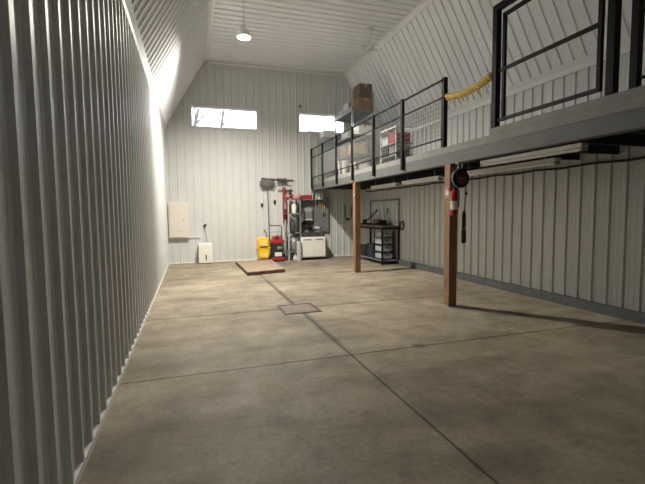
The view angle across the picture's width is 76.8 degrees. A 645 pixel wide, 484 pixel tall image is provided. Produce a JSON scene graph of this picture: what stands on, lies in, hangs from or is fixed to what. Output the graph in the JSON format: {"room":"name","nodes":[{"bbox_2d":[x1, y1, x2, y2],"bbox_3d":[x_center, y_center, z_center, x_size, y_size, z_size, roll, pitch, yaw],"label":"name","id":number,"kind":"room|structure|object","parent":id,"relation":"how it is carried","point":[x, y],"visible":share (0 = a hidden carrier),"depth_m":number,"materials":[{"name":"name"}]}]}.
{"room":"garage workshop","nodes":[
{"label":"garage workshop","id":0,"kind":"room"},
{"bbox_2d":[0,0,168,483],"bbox_3d":[-1.865,-0.715,3.560,0.026,3.950,18.000,-2,4,-18],"label":"wall","id":1,"kind":"structure","parent":0,"point":[84,250],"depth_m":2.31,"materials":[{"name":"metal"}]},
{"bbox_2d":[74,262,169,483],"bbox_3d":[-1.838,1.230,3.688,0.028,0.050,17.970,-2,4,-18],"label":"baseboard","id":2,"kind":"structure","parent":1,"relation":"attached to","point":[79,470],"depth_m":3.01,"materials":[{"name":"white metal"}]},
{"bbox_2d":[120,0,165,132],"bbox_3d":[-1.856,-2.684,3.421,0.085,0.177,17.970,-2,4,-18],"label":"trim","id":3,"kind":"structure","parent":1,"relation":"attached to","point":[127,6],"depth_m":6.13,"materials":[{"name":"white metal"}]},
{"bbox_2d":[131,0,208,124],"bbox_3d":[-1.315,-3.761,3.527,1.250,2.143,18.000,-2,4,-18],"label":"wall","id":4,"kind":"structure","parent":0,"point":[173,32],"depth_m":8.01,"materials":[{"name":"metal"}]},
{"bbox_2d":[203,0,214,62],"bbox_3d":[-0.728,-4.800,3.640,0.150,0.099,17.970,-2,4,-18],"label":"trim","id":5,"kind":"structure","parent":4,"relation":"attached to","point":[211,3],"depth_m":9.98,"materials":[{"name":"white metal"}]},
{"bbox_2d":[164,60,377,262],"bbox_3d":[-1.359,-2.481,13.069,6.924,6.080,0.026,-2,4,-18],"label":"wall","id":6,"kind":"structure","parent":0,"point":[219,173],"depth_m":12.78,"materials":[{"name":"metal"}]},
{"bbox_2d":[168,202,200,242],"bbox_3d":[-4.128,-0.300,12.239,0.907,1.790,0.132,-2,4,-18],"label":"electrical panel","id":7,"kind":"object","parent":6,"relation":"attached to","point":[178,212],"visible":0.92,"depth_m":12.11,"materials":[{"name":"beige metal"}]},
{"bbox_2d":[189,104,258,131],"bbox_3d":[-3.004,-3.793,12.529,2.090,0.700,0.186,-2,4,-18],"label":"window","id":8,"kind":"structure","parent":6,"relation":"in","point":[195,106],"depth_m":12.43,"materials":[{"name":"white plastic"}]},
{"bbox_2d":[170,255,352,263],"bbox_3d":[-1.636,0.544,13.188,6.212,0.035,0.028,-2,4,-18],"label":"baseboard","id":9,"kind":"structure","parent":6,"relation":"attached to","point":[332,255],"depth_m":12.83,"materials":[{"name":"grey metal"}]},
{"bbox_2d":[208,61,342,75],"bbox_3d":[-1.381,-5.458,12.854,4.291,0.070,0.030,-2,4,-18],"label":"trim","id":10,"kind":"structure","parent":6,"relation":"attached to","point":[209,62],"depth_m":12.79,"materials":[{"name":"white metal"}]},
{"bbox_2d":[298,197,328,231],"bbox_3d":[-0.263,-0.904,13.342,1.005,1.130,0.250,-2,4,-18],"label":"pegboard","id":11,"kind":"object","parent":6,"relation":"attached to","point":[319,220],"visible":0.68,"depth_m":13.46,"materials":[{"name":"grey paint"}]},
{"bbox_2d":[301,194,311,198],"bbox_3d":[-0.518,-1.464,13.184,0.340,0.167,0.160,-2,4,-18],"label":"box","id":12,"kind":"object","parent":11,"relation":"on","point":[306,196],"visible":0.72,"depth_m":13.11,"materials":[{"name":"plastic"}]},
{"bbox_2d":[301,208,312,219],"bbox_3d":[-0.509,-0.916,13.280,0.340,0.410,0.155,-2,4,-18],"label":"bin","id":13,"kind":"object","parent":11,"relation":"attached to","point":[306,213],"visible":1,"depth_m":13.22,"materials":[{"name":"grey paint"}]},
{"bbox_2d":[297,111,345,134],"bbox_3d":[-0.036,-3.900,13.484,1.690,0.690,0.186,-2,4,-18],"label":"window","id":14,"kind":"structure","parent":6,"relation":"in","point":[299,113],"depth_m":13.33,"materials":[{"name":"white plastic"}]},
{"bbox_3d":[-1.428,-1.998,13.015,1.060,0.088,0.095,-2,4,-18],"label":"rail","id":15,"kind":"object","parent":6,"relation":"attached to","visible":0},
{"bbox_2d":[259,179,274,225],"bbox_3d":[-1.738,-1.266,12.911,0.523,1.488,0.127,-2,4,-18],"label":"mop","id":16,"kind":"object","parent":15,"relation":"hanging from","point":[264,183],"visible":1,"depth_m":12.84,"materials":[{"name":"grey fabric"}]},
{"bbox_2d":[277,178,286,223],"bbox_3d":[-1.290,-1.315,13.067,0.328,1.452,0.084,-2,4,-18],"label":"push broom","id":17,"kind":"object","parent":15,"relation":"hanging from","point":[278,179],"visible":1,"depth_m":13.02,"materials":[{"name":"brown paint"}]},
{"bbox_2d":[277,185,291,221],"bbox_3d":[-1.215,-1.225,13.056,0.480,1.176,0.090,-2,4,-18],"label":"squeegee","id":18,"kind":"object","parent":15,"relation":"hanging from","point":[285,216],"visible":0.98,"depth_m":13.04,"materials":[{"name":"metal"}]},
{"bbox_2d":[208,0,421,73],"bbox_3d":[1.373,-4.909,4.319,4.471,0.026,18.000,-2,4,-18],"label":"ceiling","id":19,"kind":"structure","parent":0,"point":[312,35],"depth_m":10.22,"materials":[{"name":"metal"}]},
{"bbox_2d":[238,8,249,39],"bbox_3d":[-1.684,-4.787,8.678,0.264,0.835,0.264,-2,4,-18],"label":"lamp","id":20,"kind":"object","parent":19,"relation":"hanging from","point":[243,32],"visible":1,"depth_m":8.64,"materials":[{"name":"white metal"}]},
{"bbox_2d":[361,27,378,51],"bbox_3d":[1.190,-5.072,10.200,0.450,0.550,0.450,0,4,7],"label":"ceiling fan","id":21,"kind":"object","parent":19,"relation":"hanging from","point":[370,47],"visible":1,"depth_m":10.13,"materials":[{"name":"paint"}]},
{"bbox_2d":[79,256,644,483],"bbox_3d":[1.334,1.270,4.734,7.302,0.250,18.600,-2,4,-18],"label":"floor","id":22,"kind":"structure","parent":0,"point":[388,383],"depth_m":3.53,"materials":[{"name":"concrete"}]},
{"bbox_2d":[198,224,212,263],"bbox_3d":[-3.544,0.052,12.313,0.410,1.185,0.373,-2,4,-18],"label":"dehumidifier","id":23,"kind":"object","parent":22,"relation":"on","point":[205,250],"visible":1,"depth_m":12.17,"materials":[{"name":"white plastic"}]},
{"bbox_2d":[236,259,284,275],"bbox_3d":[-1.685,0.671,11.059,1.080,0.091,2.456,-2,4,-18],"label":"platform","id":24,"kind":"object","parent":22,"relation":"on","point":[252,267],"visible":1,"depth_m":10.58,"materials":[{"name":"beige wood"}]},
{"bbox_2d":[256,230,269,259],"bbox_3d":[-1.828,0.117,12.491,0.390,0.990,0.451,-2,4,-18],"label":"bucket","id":25,"kind":"object","parent":22,"relation":"on","point":[262,249],"visible":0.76,"depth_m":12.32,"materials":[{"name":"yellow plastic"}]},
{"bbox_2d":[269,225,284,261],"bbox_3d":[-1.419,0.041,12.634,0.530,1.114,0.414,-2,4,-18],"label":"washer","id":26,"kind":"object","parent":22,"relation":"on","point":[276,244],"visible":0.9,"depth_m":12.50,"materials":[{"name":"red plastic"}]},
{"bbox_2d":[284,199,300,260],"bbox_3d":[-0.936,-0.395,12.932,0.420,1.930,0.581,-2,4,-18],"label":"rack","id":27,"kind":"object","parent":22,"relation":"on","point":[288,213],"depth_m":12.71,"materials":[{"name":"grey metal"}]},
{"bbox_2d":[286,240,290,250],"bbox_3d":[-1.078,0.114,12.911,0.045,0.320,0.440,-2,4,-18],"label":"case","id":28,"kind":"object","parent":27,"relation":"on","point":[286,240],"visible":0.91,"depth_m":12.95,"materials":[{"name":"grey plastic"}]},
{"bbox_2d":[289,216,297,231],"bbox_3d":[-0.916,-0.570,12.916,0.280,0.520,0.280,-2,4,-18],"label":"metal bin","id":29,"kind":"object","parent":27,"relation":"on","point":[295,218],"visible":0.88,"depth_m":12.82,"materials":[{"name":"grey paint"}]},
{"bbox_2d":[290,234,297,250],"bbox_3d":[-0.912,0.001,12.931,0.280,0.540,0.290,-2,4,-18],"label":"tank","id":30,"kind":"object","parent":27,"relation":"on","point":[293,239],"visible":0.83,"depth_m":12.82,"materials":[{"name":"grey metal"}]},
{"bbox_2d":[285,189,302,200],"bbox_3d":[-0.912,-1.475,12.816,0.560,0.339,0.366,0,4,11],"label":"tarp","id":31,"kind":"object","parent":27,"relation":"on","point":[289,195],"visible":0.9,"depth_m":12.74,"materials":[{"name":"red fabric"}]},
{"bbox_2d":[292,202,295,212],"bbox_3d":[-0.897,-1.078,12.803,0.150,0.350,0.148,-2,4,-18],"label":"canister","id":32,"kind":"object","parent":27,"relation":"on","point":[293,204],"visible":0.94,"depth_m":12.74,"materials":[{"name":"plastic"}]},
{"bbox_2d":[276,303,321,314],"bbox_3d":[-0.376,1.040,6.377,0.580,0.008,0.620,-2,4,-18],"label":"floor drain","id":33,"kind":"object","parent":22,"relation":"on","point":[288,309],"visible":1,"depth_m":6.35,"materials":[{"name":"brown paint"}]},
{"bbox_2d":[296,241,301,260],"bbox_3d":[-0.730,0.279,12.656,0.150,0.620,0.150,-2,4,-18],"label":"paper roll","id":34,"kind":"object","parent":22,"relation":"on","point":[299,257],"visible":1,"depth_m":12.59,"materials":[{"name":"white paper"}]},
{"bbox_2d":[297,232,325,259],"bbox_3d":[-0.364,0.114,13.152,0.810,0.869,0.582,-2,4,-18],"label":"base cabinet","id":35,"kind":"object","parent":22,"relation":"on","point":[310,246],"depth_m":12.89,"materials":[{"name":"white wood"}]},
{"bbox_2d":[312,226,321,231],"bbox_3d":[-0.189,-0.427,13.220,0.292,0.195,0.170,-2,4,-18],"label":"grinder","id":36,"kind":"object","parent":35,"relation":"on","point":[316,228],"visible":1,"depth_m":13.16,"materials":[{"name":"grey paint"}]},
{"bbox_2d":[353,182,360,272],"bbox_3d":[0.841,-0.350,10.046,0.172,2.220,0.160,-2,4,-18],"label":"wooden post","id":37,"kind":"object","parent":22,"relation":"on","point":[356,185],"visible":1,"depth_m":9.99,"materials":[{"name":"brown wood"}]},
{"bbox_2d":[361,199,399,264],"bbox_3d":[1.615,-0.344,12.325,0.560,1.860,1.950,-2,4,-18],"label":"workbench","id":38,"kind":"object","parent":22,"relation":"on","point":[380,227],"visible":0.73,"depth_m":11.51,"materials":[{"name":"black metal"}]},
{"bbox_2d":[361,244,366,255],"bbox_3d":[1.422,0.251,12.857,0.364,0.340,0.424,-2,4,-18],"label":"plastic crate","id":39,"kind":"object","parent":38,"relation":"on","point":[363,246],"visible":0.3,"depth_m":12.73,"materials":[{"name":"black plastic"}]},
{"bbox_2d":[361,209,377,224],"bbox_3d":[1.453,-0.771,12.554,0.200,0.473,0.959,-2,4,-18],"label":"pruning shears","id":40,"kind":"object","parent":38,"relation":"on","point":[364,220],"visible":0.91,"depth_m":12.58,"materials":[{"name":"black metal"}]},
{"bbox_2d":[367,243,383,257],"bbox_3d":[1.591,0.248,12.332,0.364,0.420,0.424,-2,4,-18],"label":"plastic crate","id":41,"kind":"object","parent":38,"relation":"on","point":[370,246],"visible":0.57,"depth_m":12.23,"materials":[{"name":"grey plastic"}]},
{"bbox_2d":[361,255,396,261],"bbox_3d":[1.619,0.469,12.383,0.450,0.030,1.830,-2,4,-18],"label":"shelf","id":42,"kind":"object","parent":38,"relation":"attached to","point":[381,260],"depth_m":11.68,"materials":[{"name":"grey metal"}]},
{"bbox_2d":[373,219,386,224],"bbox_3d":[1.686,-0.593,11.988,0.265,0.194,0.410,-2,4,-18],"label":"toolbox","id":43,"kind":"object","parent":38,"relation":"on","point":[375,222],"visible":0.96,"depth_m":11.82,"materials":[{"name":"red metal"}]},
{"bbox_2d":[374,230,393,259],"bbox_3d":[1.771,0.075,11.788,0.384,0.840,0.504,-2,4,-18],"label":"rack","id":44,"kind":"object","parent":38,"relation":"on","point":[386,234],"visible":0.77,"depth_m":11.62,"materials":[{"name":"white plastic"}]},
{"bbox_2d":[442,164,457,306],"bbox_3d":[2.010,-0.096,6.391,0.160,2.220,0.160,-2,4,-18],"label":"wooden post","id":45,"kind":"object","parent":22,"relation":"on","point":[450,222],"visible":0.92,"depth_m":6.36,"materials":[{"name":"brown wood"}]},
{"bbox_2d":[445,186,448,197],"bbox_3d":[1.932,-0.777,6.316,0.005,0.190,0.105,-2,4,-18],"label":"fire extinguisher sign","id":46,"kind":"object","parent":45,"relation":"attached to","point":[446,187],"visible":1,"depth_m":6.32,"materials":[{"name":"red plastic"}]},
{"bbox_2d":[449,187,459,215],"bbox_3d":[2.018,-0.627,6.211,0.132,0.465,0.132,-2,4,-18],"label":"fire extinguisher","id":47,"kind":"object","parent":45,"relation":"attached to","point":[454,195],"visible":1,"depth_m":6.18,"materials":[{"name":"red metal"}]},
{"bbox_2d":[346,0,644,138],"bbox_3d":[4.084,-3.921,5.266,1.249,2.193,18.000,-2,4,-18],"label":"wall","id":48,"kind":"structure","parent":0,"point":[452,39],"depth_m":8.62,"materials":[{"name":"metal"}]},
{"bbox_2d":[343,0,433,76],"bbox_3d":[3.492,-4.936,4.998,0.139,0.117,17.970,-2,4,-18],"label":"trim","id":49,"kind":"structure","parent":48,"relation":"attached to","point":[421,6],"depth_m":10.28,"materials":[{"name":"white metal"}]},
{"bbox_2d":[362,146,644,312],"bbox_3d":[4.115,-0.145,5.537,0.026,2.395,18.000,-2,4,-18],"label":"wall","id":50,"kind":"structure","parent":0,"point":[577,232],"depth_m":6.78,"materials":[{"name":"metal"}]},
{"bbox_2d":[360,191,361,243],"bbox_3d":[1.344,-0.648,14.059,0.050,2.180,0.050,-2,4,-18],"label":"trim","id":51,"kind":"structure","parent":50,"relation":"attached to","point":[360,191],"depth_m":14.01,"materials":[{"name":"grey metal"}]},
{"bbox_2d":[398,221,403,229],"bbox_3d":[2.195,-0.459,11.342,0.071,0.274,0.307,-2,4,-18],"label":"coil","id":52,"kind":"object","parent":50,"relation":"hanging from","point":[399,225],"visible":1,"depth_m":11.33,"materials":[{"name":"black rubber"}]},
{"bbox_2d":[312,85,644,190],"bbox_3d":[3.018,-1.438,6.867,2.400,0.365,14.570,-2,4,-18],"label":"mezzanine","id":53,"kind":"object","parent":50,"relation":"attached to","point":[607,123],"visible":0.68,"depth_m":4.86,"materials":[{"name":"grey metal"}]},
{"bbox_2d":[317,137,334,179],"bbox_3d":[0.139,-2.643,13.138,0.440,1.360,0.635,-2,4,-18],"label":"cabinet","id":54,"kind":"object","parent":53,"relation":"on","point":[328,145],"visible":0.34,"depth_m":12.86,"materials":[{"name":"silver metal"}]},
{"bbox_2d":[320,130,333,137],"bbox_3d":[0.154,-3.433,13.107,0.400,0.220,0.400,-2,4,-18],"label":"box","id":55,"kind":"object","parent":54,"relation":"on","point":[323,133],"visible":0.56,"depth_m":12.92,"materials":[{"name":"cardboard"}]},
{"bbox_2d":[338,160,348,174],"bbox_3d":[0.574,-2.028,11.233,0.328,0.400,0.320,-2,4,-18],"label":"bucket","id":56,"kind":"object","parent":53,"relation":"on","point":[345,170],"visible":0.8,"depth_m":11.12,"materials":[{"name":"plastic"}]},
{"bbox_2d":[334,90,373,161],"bbox_3d":[0.899,-3.031,11.880,0.660,2.300,1.440,-2,4,-18],"label":"shelving unit","id":57,"kind":"object","parent":53,"relation":"on","point":[353,114],"visible":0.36,"depth_m":11.63,"materials":[{"name":"metal"}]},
{"bbox_2d":[340,146,347,157],"bbox_3d":[0.813,-2.655,12.089,0.440,0.321,0.501,-2,4,-18],"label":"cardboard box","id":58,"kind":"object","parent":57,"relation":"on","point":[345,147],"visible":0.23,"depth_m":11.97,"materials":[{"name":"brown cardboard"}]},
{"bbox_2d":[341,130,350,138],"bbox_3d":[0.829,-3.116,11.957,0.400,0.220,0.500,-2,4,-18],"label":"storage tote","id":59,"kind":"object","parent":57,"relation":"on","point":[347,133],"visible":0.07,"depth_m":11.77,"materials":[{"name":"white plastic"}]},
{"bbox_2d":[343,102,350,111],"bbox_3d":[0.874,-3.875,11.835,0.420,0.270,0.440,-2,4,-18],"label":"cardboard box","id":60,"kind":"object","parent":57,"relation":"on","point":[347,105],"visible":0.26,"depth_m":11.71,"materials":[{"name":"white cardboard"}]},
{"bbox_2d":[348,143,364,154],"bbox_3d":[0.966,-2.603,11.489,0.360,0.301,0.401,-2,4,-18],"label":"cardboard box","id":61,"kind":"object","parent":57,"relation":"on","point":[358,144],"visible":0.52,"depth_m":11.32,"materials":[{"name":"brown cardboard"}]},
{"bbox_2d":[350,161,369,171],"bbox_3d":[1.060,-2.118,11.574,0.420,0.281,0.441,-2,4,-18],"label":"box","id":62,"kind":"object","parent":57,"relation":"on","point":[366,164],"visible":0.44,"depth_m":11.36,"materials":[{"name":"cardboard"}]},
{"bbox_2d":[353,97,371,107],"bbox_3d":[1.123,-3.845,11.390,0.400,0.271,0.441,-2,4,-18],"label":"cardboard box","id":63,"kind":"object","parent":57,"relation":"on","point":[360,101],"visible":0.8,"depth_m":11.19,"materials":[{"name":"brown cardboard"}]},
{"bbox_2d":[353,83,371,100],"bbox_3d":[1.119,-4.167,11.367,0.380,0.371,0.441,-2,4,-18],"label":"cardboard box","id":64,"kind":"object","parent":63,"relation":"on","point":[360,90],"visible":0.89,"depth_m":11.17,"materials":[{"name":"brown cardboard"}]},
{"bbox_2d":[354,125,371,134],"bbox_3d":[1.125,-3.109,11.463,0.400,0.271,0.401,-2,4,-18],"label":"box","id":65,"kind":"object","parent":57,"relation":"on","point":[360,129],"visible":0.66,"depth_m":11.28,"materials":[{"name":"cardboard"}]},
{"bbox_2d":[310,77,447,188],"bbox_3d":[0.782,-2.147,9.812,0.105,1.300,7.300,-2,4,-18],"label":"railing","id":66,"kind":"object","parent":53,"relation":"attached to","point":[444,103],"visible":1,"depth_m":8.15,"materials":[{"name":"metal"}]},
{"bbox_2d":[445,72,491,103],"bbox_3d":[2.087,-2.166,5.862,0.104,0.230,1.027,-2,4,-18],"label":"hose","id":67,"kind":"object","parent":66,"relation":"hanging from","point":[475,87],"visible":1,"depth_m":5.76,"materials":[{"name":"plastic"}]},
{"bbox_2d":[371,179,399,188],"bbox_3d":[1.481,-1.459,9.781,0.100,0.313,1.350,-2,4,-18],"label":"strip light","id":68,"kind":"object","parent":53,"relation":"hanging from","point":[393,183],"visible":0.91,"depth_m":9.61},
{"bbox_2d":[380,125,412,163],"bbox_3d":[1.640,-2.097,9.088,0.412,0.826,0.760,-2,4,-18],"label":"rack","id":69,"kind":"object","parent":53,"relation":"on","point":[396,156],"visible":0.66,"depth_m":8.83,"materials":[{"name":"metal"}]},
{"bbox_2d":[381,154,411,159],"bbox_3d":[1.642,-1.892,9.103,0.400,0.025,0.760,-2,4,-18],"label":"shelf","id":70,"kind":"object","parent":69,"relation":"attached to","point":[392,157],"depth_m":9.02,"materials":[{"name":"grey paint"}]},
{"bbox_2d":[381,142,412,148],"bbox_3d":[1.639,-2.151,9.084,0.400,0.025,0.760,-2,4,-18],"label":"shelf","id":71,"kind":"object","parent":69,"relation":"attached to","point":[396,143],"depth_m":8.83,"materials":[{"name":"grey paint"}]},
{"bbox_2d":[389,132,410,143],"bbox_3d":[1.684,-2.261,8.901,0.364,0.220,0.324,-2,4,-18],"label":"plastic crate","id":72,"kind":"object","parent":69,"relation":"on","point":[406,139],"visible":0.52,"depth_m":8.79,"materials":[{"name":"red plastic"}]},
{"bbox_2d":[389,145,410,155],"bbox_3d":[1.687,-1.992,8.921,0.364,0.200,0.324,-2,4,-18],"label":"plastic crate","id":73,"kind":"object","parent":69,"relation":"on","point":[407,152],"visible":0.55,"depth_m":8.81,"materials":[{"name":"grey plastic"}]},
{"bbox_2d":[401,170,442,184],"bbox_3d":[1.967,-1.348,8.182,0.100,0.313,1.400,-2,4,-18],"label":"strip light","id":74,"kind":"object","parent":53,"relation":"hanging from","point":[433,178],"visible":0.92,"depth_m":8.02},
{"bbox_2d":[450,163,468,248],"bbox_3d":[2.071,-0.547,6.171,0.303,1.318,0.126,-2,4,-18],"label":"reel","id":75,"kind":"object","parent":53,"relation":"hanging from","point":[459,178],"visible":0.99,"depth_m":6.12,"materials":[{"name":"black plastic"}]},
{"bbox_2d":[461,211,465,248],"bbox_3d":[2.171,-0.187,6.258,0.072,0.584,0.070,-2,4,-18],"label":"work lamp","id":76,"kind":"object","parent":75,"relation":"attached to","point":[463,232],"depth_m":6.23,"materials":[{"name":"black plastic"}]},
{"bbox_2d":[467,157,560,175],"bbox_3d":[2.680,-1.205,6.079,0.100,0.308,1.950,-2,4,-18],"label":"strip light","id":77,"kind":"object","parent":53,"relation":"hanging from","point":[550,161],"visible":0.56,"depth_m":5.76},
{"bbox_2d":[480,142,587,166],"bbox_3d":[2.530,-1.151,5.049,0.100,0.263,1.580,-2,4,-18],"label":"strip light","id":78,"kind":"object","parent":53,"relation":"hanging from","point":[581,146],"visible":0.89,"depth_m":4.84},
{"bbox_2d":[491,0,621,127],"bbox_3d":[2.522,-2.235,4.597,0.080,1.565,1.650,-2,4,-18],"label":"gate","id":79,"kind":"object","parent":53,"relation":"on","point":[614,16],"visible":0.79,"depth_m":4.44,"materials":[{"name":"black metal"}]},
{"bbox_2d":[628,0,644,89],"bbox_3d":[3.237,-1.800,2.504,0.070,0.985,2.570,-2,4,-18],"label":"railing","id":80,"kind":"object","parent":53,"relation":"on","point":[638,6],"visible":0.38,"depth_m":3.67,"materials":[{"name":"black metal"}]},
{"bbox_2d":[366,156,644,191],"bbox_3d":[3.224,-1.284,8.067,0.034,0.055,11.501,-2,4,-18],"label":"cable","id":81,"kind":"object","parent":50,"relation":"attached to","point":[642,157],"visible":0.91,"depth_m":6.70,"materials":[{"name":"rubber"}]},
{"bbox_2d":[387,258,644,323],"bbox_3d":[4.121,0.980,5.585,0.060,0.145,17.940,-2,4,-18],"label":"baseboard","id":82,"kind":"structure","parent":50,"relation":"attached to","point":[614,311],"depth_m":6.73,"materials":[{"name":"grey metal"}]},
{"bbox_2d":[378,47,644,163],"bbox_3d":[4.686,-2.110,5.586,0.026,1.505,18.000,-2,4,-18],"label":"wall","id":83,"kind":"structure","parent":0,"point":[476,123],"depth_m":7.88,"materials":[{"name":"metal"}]},
{"bbox_2d":[376,32,644,143],"bbox_3d":[4.652,-2.858,5.518,0.084,0.177,17.970,-2,4,-18],"label":"trim","id":84,"kind":"structure","parent":83,"relation":"attached to","point":[589,60],"depth_m":7.57,"materials":[{"name":"white metal"}]},
{"label":"outside","id":85,"kind":"structure","parent":0,"visible":0},
{"bbox_3d":[-6.500,-0.919,36.445,70.000,0.280,46.690,-2,4,-18],"label":"ground","id":86,"kind":"structure","parent":85,"visible":0},
{"bbox_2d":[193,109,206,125],"bbox_3d":[-4.988,-3.492,15.065,2.540,7.983,0.346,-2,4,-18],"label":"bare tree","id":87,"kind":"object","parent":86,"relation":"on","point":[197,110],"visible":0.14,"depth_m":14.98,"materials":[{"name":"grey plant"}]},
{"bbox_2d":[220,110,232,126],"bbox_3d":[-3.967,-3.532,15.398,2.023,7.973,0.334,-2,4,-18],"label":"bare tree","id":88,"kind":"object","parent":86,"relation":"on","point":[222,124],"visible":0.12,"depth_m":15.25,"materials":[{"name":"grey plant"}]},
{"bbox_2d":[304,123,341,132],"bbox_3d":[1.672,-3.993,27.866,6.500,6.920,4.400,-2,4,-18],"label":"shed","id":89,"kind":"object","parent":86,"relation":"on","point":[314,127],"visible":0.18,"depth_m":24.89,"materials":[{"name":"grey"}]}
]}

